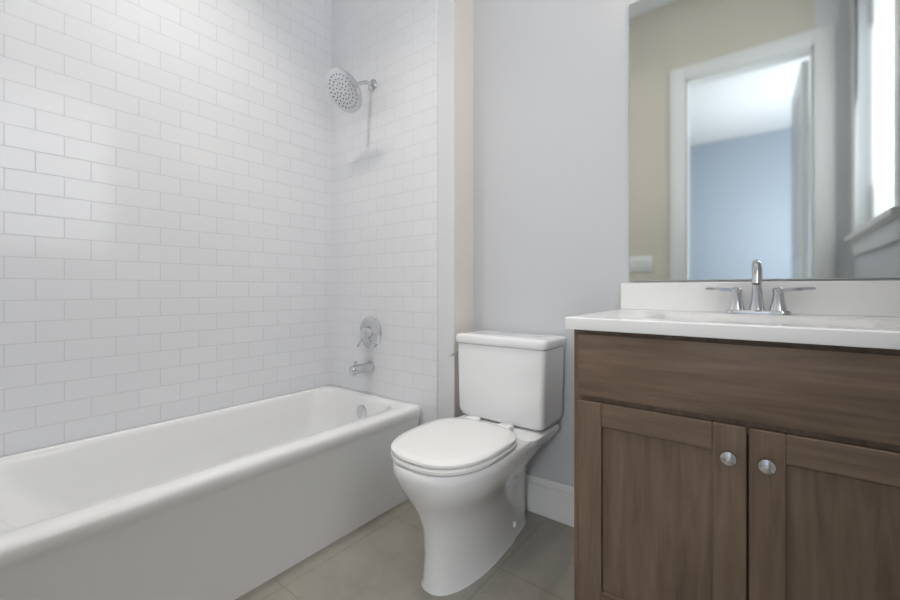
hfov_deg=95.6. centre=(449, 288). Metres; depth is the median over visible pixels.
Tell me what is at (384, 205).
tiled wall
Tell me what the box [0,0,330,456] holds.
tile
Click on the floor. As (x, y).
(380, 557)
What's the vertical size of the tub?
0.412 m
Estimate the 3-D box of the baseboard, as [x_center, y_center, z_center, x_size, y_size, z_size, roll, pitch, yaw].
[0.393,0.895,1.762,0.692,0.158,0.015,0,0,38]
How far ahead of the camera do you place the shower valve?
2.17 m
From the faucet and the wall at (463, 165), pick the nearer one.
the faucet
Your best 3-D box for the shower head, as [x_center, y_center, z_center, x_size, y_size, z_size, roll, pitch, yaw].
[-0.497,-1.019,2.091,0.216,0.218,0.264,0,0,38]
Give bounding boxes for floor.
[235,499,573,599]
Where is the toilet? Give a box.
[391,330,565,595]
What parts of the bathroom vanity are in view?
door, knob, drawer, knob, door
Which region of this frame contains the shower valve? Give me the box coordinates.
[357,316,381,347]
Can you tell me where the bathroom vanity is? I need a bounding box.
[565,259,899,599]
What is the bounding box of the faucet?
[705,259,815,315]
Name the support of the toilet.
on the floor
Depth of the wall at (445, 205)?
1.90 m
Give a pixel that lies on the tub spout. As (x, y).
(355, 369)
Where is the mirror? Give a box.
[629,0,899,280]
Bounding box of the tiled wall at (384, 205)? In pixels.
[331,0,437,425]
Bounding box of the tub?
[0,385,420,599]
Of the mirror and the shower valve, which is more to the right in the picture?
the mirror
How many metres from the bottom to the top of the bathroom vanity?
1.061 m
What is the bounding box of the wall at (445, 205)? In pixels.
[438,0,453,418]
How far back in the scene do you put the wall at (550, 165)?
1.74 m
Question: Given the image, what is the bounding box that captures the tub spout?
[348,361,374,375]
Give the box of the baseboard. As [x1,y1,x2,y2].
[525,473,573,526]
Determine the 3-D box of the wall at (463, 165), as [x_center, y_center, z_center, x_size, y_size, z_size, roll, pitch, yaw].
[0.066,-0.631,1.929,0.002,2.890,0.152,0,0,38]
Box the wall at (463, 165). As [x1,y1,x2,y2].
[454,0,472,416]
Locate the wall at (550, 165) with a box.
[473,0,899,486]
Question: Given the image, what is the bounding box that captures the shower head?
[325,67,376,112]

